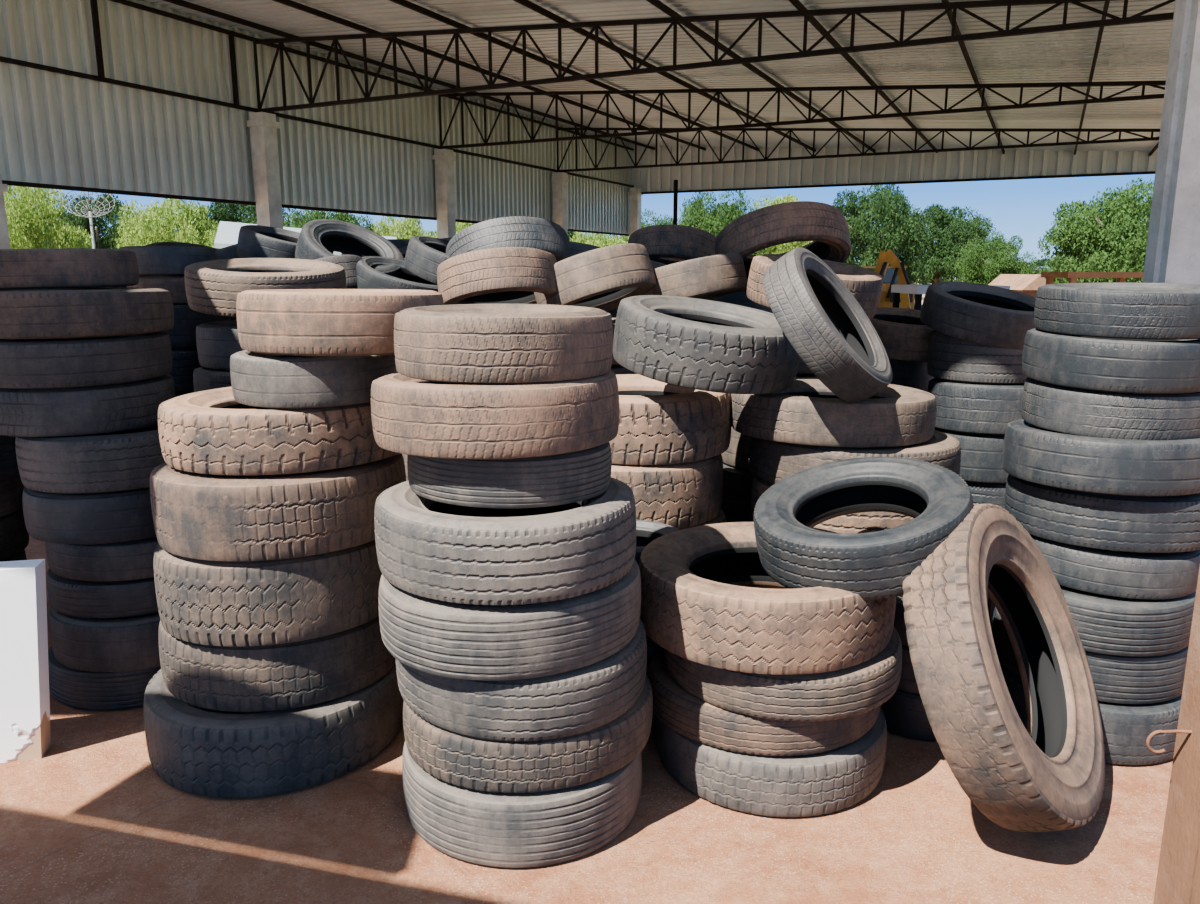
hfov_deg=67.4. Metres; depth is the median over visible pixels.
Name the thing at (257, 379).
tyre
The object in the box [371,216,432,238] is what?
tree
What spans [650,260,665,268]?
tyre
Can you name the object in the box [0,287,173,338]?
tyre
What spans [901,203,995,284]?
tree
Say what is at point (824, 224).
tyre
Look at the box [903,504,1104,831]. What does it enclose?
tyre
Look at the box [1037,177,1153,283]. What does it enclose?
tree
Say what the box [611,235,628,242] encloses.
tree
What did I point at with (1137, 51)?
ceiling
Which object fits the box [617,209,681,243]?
tree
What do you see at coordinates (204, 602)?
tyre
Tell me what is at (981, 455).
tyre
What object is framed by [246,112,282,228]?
concrete pillar
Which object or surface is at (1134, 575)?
tyre
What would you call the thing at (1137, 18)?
roof truss
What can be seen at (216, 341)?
tyre
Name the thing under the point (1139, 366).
tyre
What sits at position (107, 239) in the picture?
tree
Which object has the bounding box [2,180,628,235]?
wall rail
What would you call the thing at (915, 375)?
tyre
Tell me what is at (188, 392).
tyre
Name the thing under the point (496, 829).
tyre
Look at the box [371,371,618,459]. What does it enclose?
tyre
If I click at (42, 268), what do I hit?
tyre
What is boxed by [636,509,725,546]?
tyre
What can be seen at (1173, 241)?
concrete pillar
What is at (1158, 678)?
tyre
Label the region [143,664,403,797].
tyre
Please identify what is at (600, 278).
tyre
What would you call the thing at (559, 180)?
concrete pillar
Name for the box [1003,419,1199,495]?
tyre
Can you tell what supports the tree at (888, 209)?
on the ground
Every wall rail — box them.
[0,56,633,186]
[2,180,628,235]
[109,0,633,150]
[641,171,1154,193]
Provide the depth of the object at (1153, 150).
17.66 m
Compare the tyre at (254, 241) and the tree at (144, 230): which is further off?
the tree at (144, 230)
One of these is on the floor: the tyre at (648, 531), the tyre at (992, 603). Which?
the tyre at (992, 603)
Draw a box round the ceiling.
[139,0,1174,151]
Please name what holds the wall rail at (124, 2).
attached to the wall at (56, 128)
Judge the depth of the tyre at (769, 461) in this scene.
3.56 m
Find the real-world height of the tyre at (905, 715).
0.175 m
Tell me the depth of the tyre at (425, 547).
2.46 m
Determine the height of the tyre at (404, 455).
0.212 m
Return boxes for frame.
[1041,272,1143,284]
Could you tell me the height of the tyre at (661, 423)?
0.295 m
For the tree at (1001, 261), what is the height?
3.691 m
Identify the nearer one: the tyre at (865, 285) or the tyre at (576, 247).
the tyre at (865, 285)
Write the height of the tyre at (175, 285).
0.141 m
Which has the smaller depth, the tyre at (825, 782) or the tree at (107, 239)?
the tyre at (825, 782)
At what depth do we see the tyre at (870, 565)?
2.88 m
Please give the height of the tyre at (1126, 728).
0.211 m
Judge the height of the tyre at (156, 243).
0.332 m
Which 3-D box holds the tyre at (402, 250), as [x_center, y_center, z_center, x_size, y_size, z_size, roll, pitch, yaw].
[-1.073,-1.144,5.481,0.603,0.332,0.608,-10,15,-39]
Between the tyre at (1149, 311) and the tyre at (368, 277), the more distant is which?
the tyre at (368, 277)
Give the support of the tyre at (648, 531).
on the tyre
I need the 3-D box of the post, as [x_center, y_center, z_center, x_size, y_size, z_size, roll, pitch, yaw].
[1.497,0.007,1.991,0.346,2.600,0.200,0,11,0]
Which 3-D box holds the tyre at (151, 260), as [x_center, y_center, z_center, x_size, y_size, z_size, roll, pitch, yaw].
[-2.260,-0.998,4.713,0.463,0.151,0.462,-3,12,-17]
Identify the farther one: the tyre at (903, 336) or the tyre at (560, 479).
the tyre at (903, 336)
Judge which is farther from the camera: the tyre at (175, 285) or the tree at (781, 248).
the tree at (781, 248)
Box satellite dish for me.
[62,191,114,248]
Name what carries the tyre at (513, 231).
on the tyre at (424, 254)
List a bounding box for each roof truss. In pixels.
[253,0,1174,112]
[438,81,1165,148]
[557,128,1159,171]
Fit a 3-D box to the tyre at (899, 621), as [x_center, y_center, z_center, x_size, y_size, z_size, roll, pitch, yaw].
[1.243,0.592,3.424,0.445,0.176,0.434,-8,14,-34]
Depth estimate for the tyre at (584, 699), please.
2.55 m
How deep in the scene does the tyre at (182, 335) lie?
4.55 m
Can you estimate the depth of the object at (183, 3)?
13.00 m
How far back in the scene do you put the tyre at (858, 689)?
2.78 m
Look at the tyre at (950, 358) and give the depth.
4.19 m
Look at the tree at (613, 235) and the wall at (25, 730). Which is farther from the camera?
the tree at (613, 235)
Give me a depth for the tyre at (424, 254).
4.75 m
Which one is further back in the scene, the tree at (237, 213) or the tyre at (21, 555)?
the tree at (237, 213)
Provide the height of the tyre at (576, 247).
0.282 m
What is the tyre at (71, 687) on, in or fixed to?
on the floor
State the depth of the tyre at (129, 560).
3.42 m
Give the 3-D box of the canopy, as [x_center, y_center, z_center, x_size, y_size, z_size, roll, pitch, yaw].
[5.329,-1.777,13.923,1.360,1.580,1.200,0,11,0]
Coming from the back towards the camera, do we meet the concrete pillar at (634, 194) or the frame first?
the concrete pillar at (634, 194)
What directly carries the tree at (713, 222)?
on the ground
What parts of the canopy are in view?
leg, leg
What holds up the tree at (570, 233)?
on the ground
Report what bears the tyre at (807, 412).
on the tyre at (769, 461)
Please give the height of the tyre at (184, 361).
0.222 m
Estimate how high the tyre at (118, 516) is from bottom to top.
0.202 m
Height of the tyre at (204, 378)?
0.209 m
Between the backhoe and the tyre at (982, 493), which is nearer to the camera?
the tyre at (982, 493)
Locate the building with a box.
[214,221,396,254]
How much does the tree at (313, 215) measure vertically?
4.750 m
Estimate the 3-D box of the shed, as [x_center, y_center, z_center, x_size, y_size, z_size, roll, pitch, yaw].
[11.445,-4.010,24.695,0.900,1.700,2.400,0,11,0]
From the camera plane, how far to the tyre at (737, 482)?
4.53 m
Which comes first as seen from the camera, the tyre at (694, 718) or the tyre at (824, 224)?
the tyre at (694, 718)
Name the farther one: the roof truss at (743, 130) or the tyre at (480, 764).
the roof truss at (743, 130)
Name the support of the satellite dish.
on the ground
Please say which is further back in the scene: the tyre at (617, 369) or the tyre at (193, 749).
the tyre at (617, 369)
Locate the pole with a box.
[673,180,677,224]
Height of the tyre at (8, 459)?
0.203 m
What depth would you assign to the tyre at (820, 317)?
3.28 m
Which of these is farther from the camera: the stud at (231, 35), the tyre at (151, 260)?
the stud at (231, 35)
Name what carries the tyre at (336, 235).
on the tyre
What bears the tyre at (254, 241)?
on the tyre at (336, 235)
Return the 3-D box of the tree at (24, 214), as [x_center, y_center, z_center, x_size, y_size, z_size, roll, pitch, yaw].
[-14.882,-5.030,23.355,3.170,4.238,3.172,-5,12,-21]
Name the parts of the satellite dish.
feed arm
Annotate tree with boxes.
[4,185,92,248]
[41,193,139,248]
[114,198,220,248]
[189,202,302,242]
[282,209,378,232]
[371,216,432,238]
[427,222,473,237]
[568,231,584,242]
[570,232,628,246]
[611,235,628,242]
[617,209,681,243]
[678,190,770,254]
[754,194,812,254]
[832,184,932,284]
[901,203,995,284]
[955,229,1037,284]
[1018,258,1130,282]
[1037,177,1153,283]
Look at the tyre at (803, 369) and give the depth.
4.34 m
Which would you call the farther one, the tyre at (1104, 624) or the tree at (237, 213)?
the tree at (237, 213)
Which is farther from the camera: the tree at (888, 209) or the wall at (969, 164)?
the tree at (888, 209)
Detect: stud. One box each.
[90,0,104,78]
[228,30,238,105]
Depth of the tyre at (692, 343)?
3.43 m
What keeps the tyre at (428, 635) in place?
on the tyre at (584, 699)
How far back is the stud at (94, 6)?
10.25 m
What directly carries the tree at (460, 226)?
on the ground
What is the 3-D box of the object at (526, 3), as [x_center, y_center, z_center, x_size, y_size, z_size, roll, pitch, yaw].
[0.798,-5.425,12.764,0.035,0.060,19.700,6,13,26]
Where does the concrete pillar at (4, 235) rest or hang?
on the floor
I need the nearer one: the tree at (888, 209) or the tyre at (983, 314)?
the tyre at (983, 314)
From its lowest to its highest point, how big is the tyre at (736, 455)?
0.246 m
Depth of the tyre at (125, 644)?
3.46 m
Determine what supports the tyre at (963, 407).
on the tyre at (981, 455)
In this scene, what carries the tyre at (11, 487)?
on the tyre at (14, 536)
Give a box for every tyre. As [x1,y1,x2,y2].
[0,248,138,288]
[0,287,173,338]
[0,332,171,388]
[0,374,175,436]
[0,435,18,477]
[0,473,24,516]
[0,508,28,560]
[0,549,26,561]
[15,424,164,493]
[22,487,155,544]
[45,537,157,581]
[46,568,158,618]
[48,606,160,672]
[48,645,160,709]
[118,246,215,275]
[127,276,187,303]
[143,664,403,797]
[146,242,217,249]
[150,453,405,561]
[153,540,381,646]
[158,387,399,475]
[158,617,395,711]
[162,304,230,348]
[169,348,201,391]
[175,391,193,396]
[184,258,346,316]
[193,367,231,391]
[196,320,243,370]
[215,244,239,259]
[230,350,395,408]
[236,289,443,355]
[237,225,333,258]
[295,219,403,277]
[315,255,361,288]
[341,239,409,254]
[354,256,437,291]
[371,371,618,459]
[374,477,635,604]
[379,559,640,680]
[394,304,612,383]
[396,619,646,740]
[399,237,451,259]
[402,454,407,480]
[402,741,641,867]
[403,675,652,792]
[404,236,448,284]
[407,442,611,508]
[437,247,556,304]
[446,216,571,261]
[534,243,655,311]
[569,241,601,255]
[607,308,617,317]
[609,374,731,465]
[610,365,636,374]
[611,454,722,528]
[612,318,619,364]
[613,295,799,393]
[628,224,716,264]
[635,520,678,565]
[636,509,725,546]
[639,522,895,674]
[643,253,746,299]
[646,652,880,755]
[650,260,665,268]
[656,707,886,816]
[664,626,901,721]
[706,291,772,312]
[714,201,850,291]
[721,426,749,470]
[721,462,753,517]
[723,510,750,522]
[731,374,817,397]
[731,379,936,447]
[747,254,882,318]
[748,430,960,483]
[750,476,914,533]
[753,457,972,599]
[763,247,892,403]
[796,358,812,374]
[869,307,933,361]
[881,689,936,741]
[889,359,934,391]
[893,594,990,646]
[897,645,919,693]
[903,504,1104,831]
[920,281,1035,349]
[927,330,1026,383]
[927,378,1023,434]
[934,428,1008,483]
[965,481,1005,508]
[990,600,994,625]
[991,606,1188,703]
[999,662,1181,764]
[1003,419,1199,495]
[1004,474,1199,552]
[1021,377,1199,439]
[1022,328,1199,393]
[1030,534,1199,598]
[1034,283,1199,339]
[1060,585,1195,655]
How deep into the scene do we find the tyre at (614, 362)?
4.41 m
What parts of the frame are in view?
leg, leg, leg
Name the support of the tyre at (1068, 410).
on the tyre at (1032, 453)
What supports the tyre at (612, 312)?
on the tyre
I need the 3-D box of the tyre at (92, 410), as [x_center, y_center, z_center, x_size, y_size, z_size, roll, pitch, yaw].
[-2.112,-0.212,3.634,0.754,0.194,0.729,10,15,41]
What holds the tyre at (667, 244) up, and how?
on the tyre
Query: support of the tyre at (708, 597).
on the tyre at (858, 689)
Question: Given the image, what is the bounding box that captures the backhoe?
[861,249,916,308]
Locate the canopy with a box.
[891,285,1009,309]
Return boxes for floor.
[0,535,1172,903]
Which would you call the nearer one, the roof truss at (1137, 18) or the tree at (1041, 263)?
the roof truss at (1137, 18)
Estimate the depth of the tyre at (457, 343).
2.43 m
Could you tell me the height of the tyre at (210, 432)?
0.213 m
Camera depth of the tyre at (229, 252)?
5.25 m
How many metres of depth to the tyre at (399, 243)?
6.24 m
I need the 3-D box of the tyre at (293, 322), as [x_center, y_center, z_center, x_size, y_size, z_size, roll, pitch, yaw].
[-0.861,-0.445,3.022,0.668,0.199,0.666,-2,12,-9]
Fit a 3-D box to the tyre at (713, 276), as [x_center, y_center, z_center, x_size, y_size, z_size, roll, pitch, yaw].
[0.467,-0.862,4.569,0.554,0.284,0.536,7,13,30]
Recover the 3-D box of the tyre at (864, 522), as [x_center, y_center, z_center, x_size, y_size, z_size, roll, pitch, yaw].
[1.085,0.238,3.905,0.851,0.276,0.853,-2,12,-10]
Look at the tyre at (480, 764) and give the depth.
2.59 m
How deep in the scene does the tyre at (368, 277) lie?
4.65 m
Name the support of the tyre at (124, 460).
on the tyre at (118, 516)
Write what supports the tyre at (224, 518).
on the tyre at (204, 602)
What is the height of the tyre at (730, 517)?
0.242 m
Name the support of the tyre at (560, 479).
on the tyre at (425, 547)
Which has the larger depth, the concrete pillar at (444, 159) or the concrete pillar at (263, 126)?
the concrete pillar at (444, 159)
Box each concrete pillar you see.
[0,174,9,248]
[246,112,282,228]
[432,149,455,238]
[551,172,568,234]
[628,188,642,236]
[1142,0,1199,283]
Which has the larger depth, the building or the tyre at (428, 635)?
the building
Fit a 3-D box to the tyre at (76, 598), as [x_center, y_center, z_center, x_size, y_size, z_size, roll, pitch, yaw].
[-1.916,0.509,3.774,0.696,0.154,0.686,4,12,20]
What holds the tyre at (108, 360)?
on the tyre at (92, 410)
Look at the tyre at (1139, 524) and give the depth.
3.04 m
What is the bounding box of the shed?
[988,274,1045,296]
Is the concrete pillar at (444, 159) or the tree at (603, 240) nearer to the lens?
the concrete pillar at (444, 159)
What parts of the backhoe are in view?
cab glass, dipper arm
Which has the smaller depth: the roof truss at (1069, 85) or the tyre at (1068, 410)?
the tyre at (1068, 410)
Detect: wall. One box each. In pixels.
[0,0,631,233]
[0,559,50,762]
[629,145,1157,191]
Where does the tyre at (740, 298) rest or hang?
on the tyre
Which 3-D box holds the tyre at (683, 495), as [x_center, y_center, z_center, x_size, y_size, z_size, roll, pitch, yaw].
[0.137,0.122,4.004,0.819,0.286,0.792,-3,12,-14]
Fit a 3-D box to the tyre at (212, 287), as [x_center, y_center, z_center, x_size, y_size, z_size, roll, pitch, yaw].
[-1.597,-0.797,4.326,0.738,0.273,0.726,9,14,37]
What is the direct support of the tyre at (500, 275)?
on the tyre
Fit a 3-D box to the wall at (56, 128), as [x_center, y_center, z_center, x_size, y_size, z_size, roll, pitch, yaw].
[-3.817,-5.004,14.394,0.060,2.320,21.760,6,13,26]
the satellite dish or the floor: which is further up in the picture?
the satellite dish
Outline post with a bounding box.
[1146,567,1199,903]
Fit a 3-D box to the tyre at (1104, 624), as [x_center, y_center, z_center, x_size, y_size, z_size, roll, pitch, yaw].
[1.854,0.540,3.369,0.642,0.209,0.660,-1,11,-4]
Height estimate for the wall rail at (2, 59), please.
0.045 m
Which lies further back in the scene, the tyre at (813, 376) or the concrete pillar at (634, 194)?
the concrete pillar at (634, 194)
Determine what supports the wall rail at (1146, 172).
attached to the wall at (969, 164)
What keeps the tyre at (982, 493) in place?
on the tyre
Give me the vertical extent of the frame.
1.685 m
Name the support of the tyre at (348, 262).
on the tyre
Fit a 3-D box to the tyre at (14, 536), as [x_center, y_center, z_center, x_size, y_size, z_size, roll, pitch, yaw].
[-3.005,0.388,4.150,0.622,0.205,0.643,-7,13,-30]
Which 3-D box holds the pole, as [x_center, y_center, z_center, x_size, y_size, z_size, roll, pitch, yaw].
[1.751,-4.441,21.139,0.099,3.750,0.099,0,11,0]
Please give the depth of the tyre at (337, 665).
2.96 m

